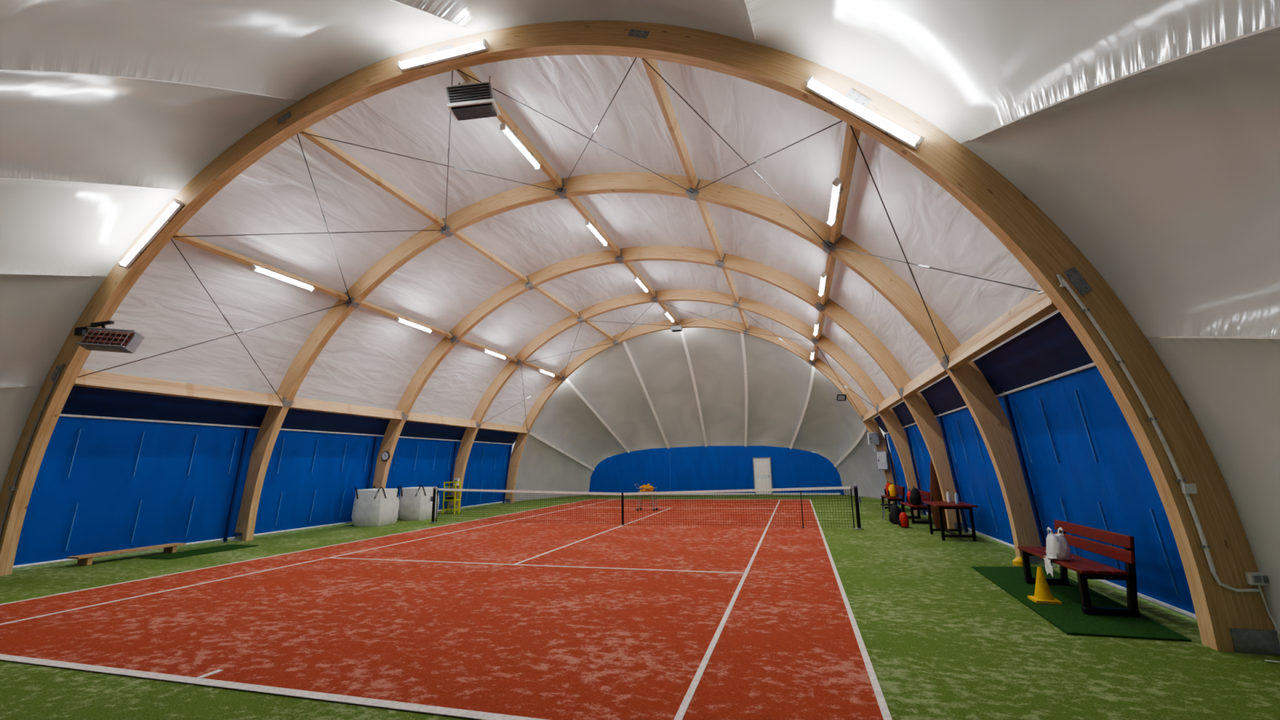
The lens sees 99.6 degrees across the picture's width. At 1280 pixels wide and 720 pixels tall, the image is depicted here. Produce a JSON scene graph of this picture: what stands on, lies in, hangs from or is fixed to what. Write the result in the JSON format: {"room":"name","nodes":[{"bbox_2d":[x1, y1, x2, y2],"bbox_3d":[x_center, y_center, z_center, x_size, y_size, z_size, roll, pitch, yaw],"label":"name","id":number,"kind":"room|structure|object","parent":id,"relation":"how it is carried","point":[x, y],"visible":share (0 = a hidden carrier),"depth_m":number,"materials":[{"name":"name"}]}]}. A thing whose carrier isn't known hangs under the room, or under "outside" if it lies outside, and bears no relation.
{"room":"sports hall","nodes":[
{"label":"sports hall","id":0,"kind":"room"},
{"bbox_2d":[13,386,518,565],"bbox_3d":[-8.753,3.653,18.327,0.727,3.418,18.000,-4,-11,15],"label":"wall","id":1,"kind":"structure","parent":0,"point":[101,485],"depth_m":12.82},
{"bbox_2d":[59,413,260,428],"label":"rail","id":2,"kind":"object","parent":1,"relation":"hanging from","point":[153,420],"depth_m":11.85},
{"bbox_2d":[13,501,505,568],"bbox_3d":[-9.037,5.342,18.089,0.056,0.056,17.900,-4,-11,15],"label":"baseboard","id":3,"kind":"structure","parent":1,"relation":"attached to","point":[346,522],"depth_m":13.13,"materials":[{"name":"white plastic"}]},
{"bbox_2d":[280,428,383,436],"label":"rail","id":4,"kind":"object","parent":1,"relation":"hanging from","point":[288,429],"depth_m":16.36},
{"bbox_2d":[399,435,461,441],"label":"rail","id":5,"kind":"object","parent":1,"relation":"hanging from","point":[457,440],"depth_m":20.86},
{"bbox_2d":[473,440,513,444],"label":"rail","id":6,"kind":"object","parent":1,"relation":"hanging from","point":[473,441],"depth_m":25.28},
{"bbox_2d":[81,54,1059,426],"bbox_3d":[-0.593,-1.104,16.860,16.350,5.118,18.000,-4,-11,15],"label":"ceiling","id":7,"kind":"structure","parent":0,"point":[371,359],"depth_m":12.13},
{"bbox_2d":[445,75,500,120],"bbox_3d":[-2.860,-4.514,9.318,0.813,0.736,0.570,0,-11,-2],"label":"heater","id":8,"kind":"object","parent":7,"relation":"hanging from","point":[471,100],"visible":1,"depth_m":9.07,"materials":[{"name":"grey paint"}]},
{"bbox_2d":[670,320,682,332],"bbox_3d":[1.707,-1.578,25.279,0.500,0.470,0.350,-4,-11,15],"label":"heater","id":9,"kind":"object","parent":7,"relation":"hanging from","point":[673,328],"visible":0.94,"depth_m":25.12,"materials":[{"name":"grey paint"}]},
{"bbox_2d":[0,0,1279,646],"bbox_3d":[-4.009,-1.621,4.677,17.948,8.529,6.920,-4,-11,15],"label":"ceiling","id":10,"kind":"structure","parent":0,"point":[1165,178],"depth_m":5.67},
{"bbox_2d":[0,0,1279,387],"bbox_3d":[-3.961,-1.945,4.597,16.676,7.524,6.671,-4,-11,15],"label":"strip","id":11,"kind":"object","parent":10,"relation":"attached to","point":[1277,25],"visible":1,"depth_m":4.66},
{"bbox_2d":[0,494,1279,719],"bbox_3d":[-0.498,4.813,15.709,21.000,0.001,34.000,-4,-11,15],"label":"floor","id":12,"kind":"structure","parent":0,"point":[942,641],"depth_m":4.89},
{"bbox_2d":[66,542,186,565],"bbox_3d":[-10.504,3.996,11.149,0.320,0.180,1.900,-4,-11,15],"label":"bench","id":13,"kind":"object","parent":12,"relation":"on","point":[84,559],"visible":0.99,"depth_m":10.91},
{"bbox_2d":[139,544,258,559],"bbox_3d":[-9.622,4.213,11.911,0.850,0.014,1.900,-4,-11,15],"label":"turf offcut","id":14,"kind":"object","parent":12,"relation":"on","point":[229,547],"visible":1,"depth_m":11.76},
{"bbox_2d":[221,428,248,542],"bbox_3d":[-10.211,3.145,13.660,0.400,2.808,0.160,-4,-11,15],"label":"post","id":15,"kind":"object","parent":12,"relation":"on","point":[232,504],"depth_m":13.62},
{"bbox_2d":[366,436,377,488],"bbox_3d":[-8.976,3.952,17.912,0.400,2.808,0.160,-4,-11,15],"label":"post","id":16,"kind":"object","parent":12,"relation":"on","point":[375,437],"depth_m":17.97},
{"bbox_2d":[351,485,399,526],"bbox_3d":[-8.405,4.630,17.247,1.083,1.196,1.085,-3,-11,10],"label":"bag","id":17,"kind":"object","parent":12,"relation":"on","point":[376,507],"visible":1,"depth_m":16.80,"materials":[{"name":"fabric"}]},
{"bbox_2d":[397,484,439,520],"bbox_3d":[-7.719,4.950,18.892,1.087,1.174,1.092,-4,-11,15],"label":"bag","id":18,"kind":"object","parent":12,"relation":"on","point":[414,505],"visible":0.94,"depth_m":18.44,"materials":[{"name":"fabric"}]},
{"bbox_2d":[428,486,436,523],"bbox_3d":[-6.692,4.687,17.505,0.210,1.130,0.252,-4,-11,15],"label":"net post","id":19,"kind":"object","parent":12,"relation":"on","point":[433,498],"visible":1,"depth_m":17.50,"materials":[{"name":"black metal"}]},
{"bbox_2d":[0,499,883,719],"bbox_3d":[-0.498,4.810,15.710,10.970,0.006,23.770,-4,-11,15],"label":"court","id":20,"kind":"object","parent":12,"relation":"on","point":[535,642],"visible":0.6,"depth_m":6.21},
{"bbox_2d":[0,498,892,719],"bbox_3d":[-0.498,4.804,15.711,10.975,0.006,23.780,-4,-11,15],"label":"court lines","id":21,"kind":"object","parent":20,"relation":"on","point":[199,680],"visible":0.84,"depth_m":4.69,"materials":[{"name":"paint"}]},
{"bbox_2d":[444,441,457,511],"bbox_3d":[-7.741,4.759,22.163,0.400,2.808,0.160,-4,-11,15],"label":"post","id":22,"kind":"object","parent":12,"relation":"on","point":[455,442],"depth_m":22.20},
{"bbox_2d":[442,481,461,513],"bbox_3d":[-7.342,5.358,21.087,0.560,1.200,0.360,-4,-11,15],"label":"storage rack","id":23,"kind":"object","parent":12,"relation":"on","point":[450,498],"visible":0.93,"depth_m":21.01,"materials":[{"name":"paint"}]},
{"bbox_2d":[502,444,511,503],"bbox_3d":[-6.506,5.566,26.414,0.400,2.808,0.160,-4,-11,15],"label":"post","id":24,"kind":"object","parent":12,"relation":"on","point":[509,445],"depth_m":26.39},
{"bbox_2d":[0,20,1279,655],"bbox_3d":[-3.036,-0.983,8.017,17.960,8.520,0.237,-4,-11,15],"label":"arch","id":25,"kind":"object","parent":12,"relation":"on","point":[1229,620],"visible":0.9,"depth_m":6.39,"materials":[{"name":"brown wood"}]},
{"bbox_2d":[0,364,65,537],"bbox_3d":[-10.887,1.764,9.642,0.888,3.398,0.051,-4,-11,15],"label":"conduit","id":26,"kind":"object","parent":25,"relation":"attached to","point":[11,488],"visible":1,"depth_m":9.71,"materials":[{"name":"grey paint"}]},
{"bbox_2d":[74,320,144,353],"bbox_3d":[-9.550,-0.400,9.530,1.569,0.629,0.410,-3,-11,11],"label":"heater","id":27,"kind":"object","parent":25,"relation":"attached to","point":[97,339],"visible":1,"depth_m":9.41,"materials":[{"name":"grey paint"}]},
{"bbox_2d":[117,198,183,268],"bbox_3d":[-8.830,-2.273,9.787,1.260,1.156,0.165,-4,-11,15],"label":"fluorescent light","id":28,"kind":"object","parent":25,"relation":"attached to","point":[173,209],"visible":1,"depth_m":9.75,"materials":[{"name":"white plastic"}]},
{"bbox_2d":[73,368,283,407],"bbox_3d":[-9.957,0.699,12.093,0.189,0.320,4.296,-4,-11,15],"label":"beam","id":29,"kind":"structure","parent":25,"relation":"attached to","point":[105,380],"depth_m":11.60,"materials":[{"name":"brown wood"}]},
{"bbox_2d":[172,231,351,302],"bbox_3d":[-8.242,-2.012,12.109,0.282,0.283,4.296,-4,-11,15],"label":"roof purlin","id":30,"kind":"structure","parent":25,"relation":"attached to","point":[192,241],"depth_m":11.44,"materials":[{"name":"brown wood"}]},
{"bbox_2d":[250,263,315,292],"bbox_3d":[-8.059,-1.853,12.238,0.194,0.195,1.510,-4,-11,15],"label":"fluorescent light","id":31,"kind":"object","parent":30,"relation":"hanging from","point":[254,268],"visible":1,"depth_m":12.13,"materials":[{"name":"white plastic"}]},
{"bbox_2d":[299,127,446,229],"bbox_3d":[-5.577,-3.828,11.680,0.240,0.283,4.296,-4,-11,15],"label":"roof purlin","id":32,"kind":"structure","parent":25,"relation":"attached to","point":[322,143],"depth_m":11.30,"materials":[{"name":"brown wood"}]},
{"bbox_2d":[396,38,488,71],"bbox_3d":[-3.138,-4.837,8.620,1.610,0.120,0.165,-4,-11,15],"label":"fluorescent light","id":33,"kind":"object","parent":25,"relation":"attached to","point":[464,51],"visible":1,"depth_m":8.57,"materials":[{"name":"white plastic"}]},
{"bbox_2d":[456,66,564,189],"bbox_3d":[-2.482,-4.583,10.925,0.160,0.240,4.296,-4,-11,15],"label":"roof purlin","id":34,"kind":"structure","parent":25,"relation":"attached to","point":[504,117],"depth_m":11.08,"materials":[{"name":"brown wood"}]},
{"bbox_2d":[500,123,540,169],"bbox_3d":[-2.424,-4.358,11.077,0.120,0.165,1.510,-4,-11,15],"label":"fluorescent light","id":35,"kind":"object","parent":34,"relation":"hanging from","point":[512,135],"visible":1,"depth_m":10.95,"materials":[{"name":"white plastic"}]},
{"bbox_2d":[77,57,1041,401],"bbox_3d":[-2.442,-2.107,10.443,15.615,4.703,4.311,-4,-11,15],"label":"cables","id":36,"kind":"object","parent":25,"relation":"attached to","point":[597,126],"visible":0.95,"depth_m":10.08,"materials":[{"name":"metal"}]},
{"bbox_2d":[640,57,700,190],"bbox_3d":[0.630,-4.262,9.960,0.240,0.283,4.296,-4,-11,15],"label":"roof purlin","id":37,"kind":"structure","parent":25,"relation":"attached to","point":[657,83],"depth_m":9.61,"materials":[{"name":"brown wood"}]},
{"bbox_2d":[827,123,860,245],"bbox_3d":[3.348,-2.823,8.897,0.282,0.283,4.296,-4,-11,15],"label":"roof purlin","id":38,"kind":"structure","parent":25,"relation":"attached to","point":[850,147],"depth_m":8.35,"materials":[{"name":"brown wood"}]},
{"bbox_2d":[826,177,843,226],"bbox_3d":[3.279,-2.647,9.096,0.194,0.195,1.510,-4,-11,15],"label":"fluorescent light","id":39,"kind":"object","parent":38,"relation":"hanging from","point":[837,183],"visible":1,"depth_m":8.93,"materials":[{"name":"white plastic"}]},
{"bbox_2d":[804,75,924,149],"bbox_3d":[2.697,-3.012,6.579,1.247,1.170,0.165,-4,-11,15],"label":"fluorescent light","id":40,"kind":"object","parent":25,"relation":"attached to","point":[890,128],"visible":1,"depth_m":6.53,"materials":[{"name":"white plastic"}]},
{"bbox_2d":[947,287,1057,369],"bbox_3d":[5.147,-0.358,7.907,0.189,0.320,4.296,-4,-11,15],"label":"beam","id":41,"kind":"structure","parent":25,"relation":"attached to","point":[1034,308],"depth_m":7.28,"materials":[{"name":"brown wood"}]},
{"bbox_2d":[1037,274,1279,662],"bbox_3d":[4.976,0.837,5.233,1.387,3.614,0.320,-7,-13,29],"label":"conduit","id":42,"kind":"object","parent":25,"relation":"attached to","point":[1258,579],"visible":1,"depth_m":5.10,"materials":[{"name":"white plastic"}]},
{"bbox_2d":[231,172,1053,564],"bbox_3d":[-1.800,-0.175,12.271,17.960,8.520,0.260,-4,-11,15],"label":"arch","id":43,"kind":"object","parent":12,"relation":"on","point":[993,424],"visible":0.93,"depth_m":11.85,"materials":[{"name":"brown wood"}]},
{"bbox_2d":[288,396,402,420],"bbox_3d":[-8.723,1.506,16.344,0.189,0.320,4.296,-4,-11,15],"label":"beam","id":44,"kind":"structure","parent":43,"relation":"attached to","point":[299,403],"depth_m":16.00,"materials":[{"name":"brown wood"}]},
{"bbox_2d":[567,195,622,257],"bbox_3d":[-1.247,-3.776,15.176,0.160,0.240,4.296,-4,-11,15],"label":"roof purlin","id":45,"kind":"structure","parent":43,"relation":"attached to","point":[575,201],"depth_m":14.93,"materials":[{"name":"brown wood"}]},
{"bbox_2d":[585,220,607,246],"bbox_3d":[-1.217,-3.569,15.234,0.120,0.165,1.510,-4,-11,15],"label":"fluorescent light","id":46,"kind":"object","parent":45,"relation":"hanging from","point":[588,223],"visible":1,"depth_m":15.11,"materials":[{"name":"white plastic"}]},
{"bbox_2d":[902,360,947,397],"bbox_3d":[6.381,0.449,12.158,0.189,0.320,4.296,-4,-11,15],"label":"beam","id":47,"kind":"structure","parent":43,"relation":"attached to","point":[935,371],"depth_m":11.83,"materials":[{"name":"brown wood"}]},
{"bbox_2d":[634,483,657,511],"bbox_3d":[0.236,5.272,20.806,0.797,1.009,0.536,-4,-11,15],"label":"cart","id":48,"kind":"object","parent":12,"relation":"on","point":[645,488],"depth_m":20.73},
{"bbox_2d":[372,245,970,531],"bbox_3d":[-0.565,0.632,16.523,17.960,8.520,0.260,-4,-11,15],"label":"arch","id":49,"kind":"object","parent":12,"relation":"on","point":[925,419],"visible":0.91,"depth_m":16.40,"materials":[{"name":"brown wood"}]},
{"bbox_2d":[381,451,390,461],"bbox_3d":[-8.572,3.237,18.213,0.330,0.330,0.055,-4,-11,15],"label":"wall clock","id":50,"kind":"object","parent":49,"relation":"attached to","point":[385,455],"visible":1,"depth_m":18.19,"materials":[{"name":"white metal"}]},
{"bbox_2d":[359,300,454,339],"bbox_3d":[-7.008,-1.204,16.361,0.282,0.283,4.296,-4,-11,15],"label":"roof purlin","id":51,"kind":"structure","parent":49,"relation":"attached to","point":[364,304],"depth_m":15.88,"materials":[{"name":"brown wood"}]},
{"bbox_2d":[395,316,432,333],"bbox_3d":[-6.852,-1.064,16.395,0.194,0.195,1.510,-4,-11,15],"label":"fluorescent light","id":52,"kind":"object","parent":51,"relation":"hanging from","point":[397,319],"visible":1,"depth_m":16.27,"materials":[{"name":"white plastic"}]},
{"bbox_2d":[405,412,476,428],"bbox_3d":[-7.488,2.313,20.596,0.189,0.320,4.296,-4,-11,15],"label":"beam","id":53,"kind":"structure","parent":49,"relation":"attached to","point":[413,417],"depth_m":20.34,"materials":[{"name":"brown wood"}]},
{"bbox_2d":[453,231,529,284],"bbox_3d":[-4.342,-3.021,15.931,0.240,0.283,4.296,-4,-11,15],"label":"roof purlin","id":54,"kind":"structure","parent":49,"relation":"attached to","point":[459,234],"depth_m":15.74,"materials":[{"name":"brown wood"}]},
{"bbox_2d":[623,262,656,297],"bbox_3d":[-0.013,-2.969,19.427,0.160,0.240,4.296,-4,-11,15],"label":"roof purlin","id":55,"kind":"structure","parent":49,"relation":"attached to","point":[629,265],"depth_m":19.33,"materials":[{"name":"brown wood"}]},
{"bbox_2d":[634,276,648,292],"bbox_3d":[0.045,-2.744,19.579,0.120,0.165,1.510,-4,-11,15],"label":"fluorescent light","id":56,"kind":"object","parent":55,"relation":"hanging from","point":[637,279],"visible":1,"depth_m":19.46,"materials":[{"name":"white plastic"}]},
{"bbox_2d":[696,200,725,262],"bbox_3d":[1.865,-3.455,14.211,0.240,0.283,4.296,-4,-11,15],"label":"roof purlin","id":57,"kind":"structure","parent":49,"relation":"attached to","point":[702,205],"depth_m":14.12,"materials":[{"name":"brown wood"}]},
{"bbox_2d":[818,254,835,306],"bbox_3d":[4.583,-2.016,13.149,0.282,0.283,4.296,-4,-11,15],"label":"roof purlin","id":58,"kind":"structure","parent":49,"relation":"attached to","point":[830,264],"depth_m":13.00,"materials":[{"name":"brown wood"}]},
{"bbox_2d":[817,271,827,297],"bbox_3d":[4.486,-1.858,13.253,0.194,0.195,1.510,-4,-11,15],"label":"fluorescent light","id":59,"kind":"object","parent":58,"relation":"hanging from","point":[824,276],"visible":1,"depth_m":13.07,"materials":[{"name":"white plastic"}]},
{"bbox_2d":[878,391,902,413],"bbox_3d":[7.616,1.256,16.410,0.189,0.320,4.296,-4,-11,15],"label":"beam","id":60,"kind":"structure","parent":49,"relation":"attached to","point":[895,398],"depth_m":16.25,"materials":[{"name":"brown wood"}]},
{"bbox_2d":[448,288,928,515],"bbox_3d":[0.669,1.439,20.774,17.960,8.520,0.260,-4,-11,15],"label":"arch","id":61,"kind":"object","parent":12,"relation":"on","point":[897,433],"visible":0.93,"depth_m":20.97,"materials":[{"name":"brown wood"}]},
{"bbox_2d":[459,337,519,363],"bbox_3d":[-5.773,-0.397,20.612,0.282,0.283,4.296,-4,-11,15],"label":"roof purlin","id":62,"kind":"structure","parent":61,"relation":"attached to","point":[464,340],"depth_m":20.23,"materials":[{"name":"brown wood"}]},
{"bbox_2d":[482,348,506,359],"bbox_3d":[-5.590,-0.239,20.741,0.194,0.195,1.510,-4,-11,15],"label":"fluorescent light","id":63,"kind":"object","parent":62,"relation":"hanging from","point":[484,350],"visible":1,"depth_m":20.61,"materials":[{"name":"white plastic"}]},
{"bbox_2d":[479,421,527,433],"bbox_3d":[-6.253,3.120,24.847,0.189,0.320,4.296,-4,-11,15],"label":"beam","id":64,"kind":"structure","parent":61,"relation":"attached to","point":[486,425],"depth_m":24.64,"materials":[{"name":"brown wood"}]},
{"bbox_2d":[533,285,581,318],"bbox_3d":[-3.107,-2.214,20.183,0.240,0.283,4.296,-4,-11,15],"label":"beam","id":65,"kind":"structure","parent":61,"relation":"attached to","point":[538,288],"depth_m":20.14,"materials":[{"name":"brown wood"}]},
{"bbox_2d":[584,319,615,342],"bbox_3d":[-1.873,-1.407,24.434,0.240,0.283,4.296,-4,-11,15],"label":"beam","id":66,"kind":"structure","parent":61,"relation":"attached to","point":[588,322],"depth_m":24.50,"materials":[{"name":"brown wood"}]},
{"bbox_2d":[657,301,679,324],"bbox_3d":[1.222,-2.162,23.679,0.160,0.240,4.296,-4,-11,15],"label":"beam","id":67,"kind":"structure","parent":61,"relation":"attached to","point":[664,306],"depth_m":23.80,"materials":[{"name":"brown wood"}]},
{"bbox_2d":[664,311,674,322],"bbox_3d":[1.294,-1.928,23.878,0.120,0.165,1.510,-4,-11,15],"label":"fluorescent light","id":68,"kind":"object","parent":67,"relation":"hanging from","point":[666,313],"visible":1,"depth_m":23.74,"materials":[{"name":"white plastic"}]},
{"bbox_2d":[480,302,874,431],"bbox_3d":[1.262,0.315,23.197,15.615,4.703,4.311,-4,-11,15],"label":"cables","id":69,"kind":"object","parent":61,"relation":"attached to","point":[660,302],"visible":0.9,"depth_m":23.13,"materials":[{"name":"metal"}]},
{"bbox_2d":[722,267,740,303],"bbox_3d":[3.099,-2.648,18.463,0.240,0.283,4.296,-4,-11,15],"label":"beam","id":70,"kind":"structure","parent":61,"relation":"attached to","point":[728,276],"depth_m":18.59,"materials":[{"name":"brown wood"}]},
{"bbox_2d":[737,308,750,331],"bbox_3d":[4.334,-1.841,22.714,0.240,0.283,4.296,-4,-11,15],"label":"beam","id":71,"kind":"structure","parent":61,"relation":"attached to","point":[742,313],"depth_m":23.04,"materials":[{"name":"brown wood"}]},
{"bbox_2d":[814,311,825,340],"bbox_3d":[5.818,-1.209,17.400,0.282,0.283,4.296,-4,-11,15],"label":"beam","id":72,"kind":"structure","parent":61,"relation":"attached to","point":[821,316],"depth_m":17.59,"materials":[{"name":"brown wood"}]},
{"bbox_2d":[813,320,820,336],"bbox_3d":[5.748,-1.033,17.598,0.194,0.195,1.510,-4,-11,15],"label":"fluorescent light","id":73,"kind":"object","parent":72,"relation":"hanging from","point":[817,324],"visible":1,"depth_m":17.37,"materials":[{"name":"white plastic"}]},
{"bbox_2d":[862,407,879,422],"bbox_3d":[8.851,2.063,20.661,0.189,0.320,4.296,-4,-11,15],"label":"beam","id":74,"kind":"structure","parent":61,"relation":"attached to","point":[873,412],"depth_m":20.63,"materials":[{"name":"brown wood"}]},
{"bbox_2d":[504,318,901,504],"bbox_3d":[1.904,2.246,25.025,17.960,8.520,0.260,-4,-11,15],"label":"arch","id":75,"kind":"object","parent":12,"relation":"on","point":[871,425],"visible":0.8,"depth_m":25.53,"materials":[{"name":"brown wood"}]},
{"bbox_2d":[523,360,562,378],"bbox_3d":[-4.538,0.410,24.863,0.282,0.283,4.296,-4,-11,15],"label":"beam","id":76,"kind":"structure","parent":75,"relation":"attached to","point":[529,364],"depth_m":24.61,"materials":[{"name":"brown wood"}]},
{"bbox_2d":[537,368,555,376],"bbox_3d":[-4.341,0.577,25.039,0.194,0.195,1.510,-4,-11,15],"label":"fluorescent light","id":77,"kind":"object","parent":76,"relation":"hanging from","point":[539,370],"visible":1,"depth_m":24.92,"materials":[{"name":"white plastic"}]},
{"bbox_2d":[811,345,819,362],"bbox_3d":[7.052,-0.402,21.651,0.282,0.283,4.296,-4,-11,15],"label":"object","id":78,"kind":"structure","parent":75,"relation":"attached to","point":[815,348],"depth_m":22.06,"materials":[{"name":"brown wood"}]},
{"bbox_2d":[836,394,846,400],"bbox_3d":[8.574,1.575,22.911,0.440,0.306,0.243,0,-11,-4],"label":"floodlight","id":79,"kind":"object","parent":75,"relation":"attached to","point":[839,397],"visible":1,"depth_m":22.84,"materials":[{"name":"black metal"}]},
{"bbox_2d":[866,431,888,470],"bbox_3d":[9.757,3.735,22.211,0.643,1.525,0.235,-4,-11,15],"label":"electrical box","id":80,"kind":"object","parent":75,"relation":"attached to","point":[881,457],"visible":1,"depth_m":22.08,"materials":[{"name":"grey paint"}]},
{"bbox_2d":[853,484,863,529],"bbox_3d":[5.663,3.822,14.081,0.210,1.130,0.252,-4,-11,15],"label":"net post","id":81,"kind":"object","parent":12,"relation":"on","point":[857,499],"visible":1,"depth_m":14.07,"materials":[{"name":"black metal"}]},
{"bbox_2d":[880,503,893,519],"bbox_3d":[7.423,4.550,16.211,0.360,0.462,0.354,-4,-11,15],"label":"stool","id":82,"kind":"object","parent":12,"relation":"on","point":[883,504],"visible":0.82,"depth_m":16.16,"materials":[{"name":"metal"}]},
{"bbox_2d":[884,434,901,505],"bbox_3d":[10.185,4.397,21.789,0.400,2.808,0.160,-4,-11,15],"label":"post","id":83,"kind":"object","parent":12,"relation":"on","point":[885,435],"depth_m":21.82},
{"bbox_2d":[880,484,905,511],"bbox_3d":[9.036,4.931,19.322,0.583,0.849,1.700,-4,-11,15],"label":"park bench","id":84,"kind":"object","parent":12,"relation":"on","point":[896,499],"visible":0.67,"depth_m":18.70,"materials":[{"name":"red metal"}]},
{"bbox_2d":[884,480,890,496],"bbox_3d":[9.069,4.681,19.730,0.305,0.532,0.396,-4,-11,15],"label":"backpack","id":85,"kind":"object","parent":84,"relation":"on","point":[887,484],"visible":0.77,"depth_m":19.65,"materials":[{"name":"red fabric"}]},
{"bbox_2d":[887,482,896,497],"bbox_3d":[8.878,4.570,19.066,0.288,0.503,0.374,-4,-11,15],"label":"backpack","id":86,"kind":"object","parent":84,"relation":"on","point":[891,491],"visible":1,"depth_m":18.93,"materials":[{"name":"fabric"}]},
{"bbox_2d":[888,502,901,524],"bbox_3d":[7.153,4.285,15.175,0.339,0.590,0.440,-4,-11,15],"label":"backpack","id":87,"kind":"object","parent":12,"relation":"on","point":[895,511],"visible":0.91,"depth_m":15.03,"materials":[{"name":"fabric"}]},
{"bbox_2d":[898,510,909,528],"bbox_3d":[6.959,4.191,14.297,0.254,0.445,0.330,-4,-11,15],"label":"backpack","id":88,"kind":"object","parent":12,"relation":"on","point":[904,522],"visible":1,"depth_m":14.18,"materials":[{"name":"red fabric"}]},
{"bbox_2d":[899,489,931,524],"bbox_3d":[8.069,4.264,15.813,0.583,0.849,1.700,-4,-11,15],"label":"park bench","id":89,"kind":"object","parent":12,"relation":"on","point":[913,507],"visible":0.56,"depth_m":15.19,"materials":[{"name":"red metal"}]},
{"bbox_2d":[909,485,921,505],"bbox_3d":[7.910,3.889,15.560,0.305,0.532,0.396,-4,-11,15],"label":"backpack","id":90,"kind":"object","parent":89,"relation":"on","point":[915,499],"visible":1,"depth_m":15.42,"materials":[{"name":"fabric"}]},
{"bbox_2d":[904,427,928,515],"bbox_3d":[8.951,3.590,17.537,0.400,2.808,0.160,-4,-11,15],"label":"post","id":91,"kind":"object","parent":12,"relation":"on","point":[906,428],"depth_m":17.56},
{"bbox_2d":[929,459,947,528],"bbox_3d":[7.691,3.452,13.960,0.420,1.753,0.207,-4,-11,15],"label":"racket bag","id":92,"kind":"object","parent":12,"relation":"on","point":[935,495],"visible":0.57,"depth_m":13.90,"materials":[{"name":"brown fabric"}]},
{"bbox_2d":[922,501,977,541],"bbox_3d":[7.058,3.647,12.307,0.790,0.752,1.400,-4,-11,15],"label":"garden table","id":93,"kind":"object","parent":12,"relation":"on","point":[941,505],"visible":0.95,"depth_m":11.88,"materials":[{"name":"red paint"}]},
{"bbox_2d":[937,416,970,533],"bbox_3d":[7.716,2.783,13.286,0.400,2.808,0.160,-4,-11,15],"label":"post","id":94,"kind":"object","parent":12,"relation":"on","point":[954,479],"depth_m":13.28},
{"bbox_2d":[1012,556,1022,566],"bbox_3d":[6.280,3.327,8.942,0.200,0.120,0.197,-4,-11,15],"label":"discs","id":95,"kind":"object","parent":12,"relation":"on","point":[1018,561],"visible":0.74,"depth_m":8.90,"materials":[{"name":"yellow plastic"}]},
{"bbox_2d":[1002,395,1055,568],"bbox_3d":[6.481,1.976,9.034,0.400,2.808,0.160,-4,-11,15],"label":"post","id":96,"kind":"object","parent":12,"relation":"on","point":[1032,500],"depth_m":9.04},
{"bbox_2d":[971,566,1191,641],"bbox_3d":[5.375,3.017,7.015,1.111,0.020,3.899,-4,-12,18],"label":"mat","id":97,"kind":"object","parent":12,"relation":"on","point":[1068,616],"visible":0.8,"depth_m":6.13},
{"bbox_2d":[1027,567,1062,604],"bbox_3d":[4.902,2.734,6.597,0.260,0.390,0.260,-4,-11,15],"label":"cone","id":98,"kind":"object","parent":97,"relation":"on","point":[1042,593],"visible":1,"depth_m":6.54,"materials":[{"name":"yellow plastic"}]},
{"bbox_2d":[1017,519,1140,617],"bbox_3d":[5.422,2.527,6.777,0.583,0.849,1.850,-4,-11,15],"label":"park bench","id":99,"kind":"object","parent":97,"relation":"on","point":[1086,568],"visible":0.92,"depth_m":6.19,"materials":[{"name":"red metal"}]},
{"bbox_2d":[1043,527,1071,577],"bbox_3d":[5.175,2.375,6.711,0.258,0.580,0.301,-4,-11,15],"label":"bag","id":100,"kind":"object","parent":99,"relation":"on","point":[1058,548],"visible":1,"depth_m":6.65,"materials":[{"name":"fabric"}]},
{"bbox_2d":[435,486,854,528],"bbox_3d":[-0.507,4.274,15.814,12.740,1.071,0.100,-4,-11,15],"label":"net","id":101,"kind":"object","parent":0,"point":[829,488],"depth_m":15.60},
{"bbox_2d":[514,328,887,502],"bbox_3d":[2.875,2.891,28.368,17.944,8.500,6.920,-4,-11,15],"label":"roof membrane","id":102,"kind":"structure","parent":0,"point":[778,379],"depth_m":29.13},
{"bbox_2d":[528,330,866,471],"bbox_3d":[2.894,2.315,28.581,16.227,6.891,6.671,-4,-11,15],"label":"strip","id":103,"kind":"object","parent":102,"relation":"attached to","point":[567,380],"visible":0.94,"depth_m":28.92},
{"bbox_2d":[588,445,844,494],"bbox_3d":[3.867,6.332,31.078,14.600,2.750,0.020,-4,-11,15],"label":"wall","id":104,"kind":"structure","parent":0,"point":[709,468],"depth_m":31.08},
{"bbox_2d":[659,493,840,494],"bbox_3d":[3.875,7.623,30.778,14.200,0.100,0.080,-4,-11,15],"label":"baseboard","id":105,"kind":"structure","parent":104,"relation":"attached to","point":[690,493],"depth_m":30.15,"materials":[{"name":"white plastic"}]},
{"bbox_2d":[752,457,773,494],"bbox_3d":[6.809,6.442,30.031,1.000,2.040,0.164,-4,-11,15],"label":"door","id":106,"kind":"structure","parent":104,"relation":"in","point":[762,476],"depth_m":30.04,"materials":[{"name":"grey paint"}]},
{"bbox_2d":[874,311,1195,614],"bbox_3d":[7.701,2.501,13.767,0.727,3.418,18.000,-4,-11,15],"label":"wall","id":107,"kind":"structure","parent":0,"point":[1086,465],"depth_m":7.65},
{"bbox_2d":[934,405,967,417],"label":"rail","id":108,"kind":"object","parent":107,"relation":"hanging from","point":[965,406],"depth_m":12.60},
{"bbox_2d":[995,362,1095,397],"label":"rail","id":109,"kind":"object","parent":107,"relation":"hanging from","point":[1070,371],"depth_m":7.73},
{"bbox_2d":[925,511,1196,620],"bbox_3d":[8.039,4.147,13.357,0.056,0.056,17.900,-4,-11,15],"label":"baseboard","id":110,"kind":"structure","parent":107,"relation":"attached to","point":[1165,605],"depth_m":6.49,"materials":[{"name":"white plastic"}]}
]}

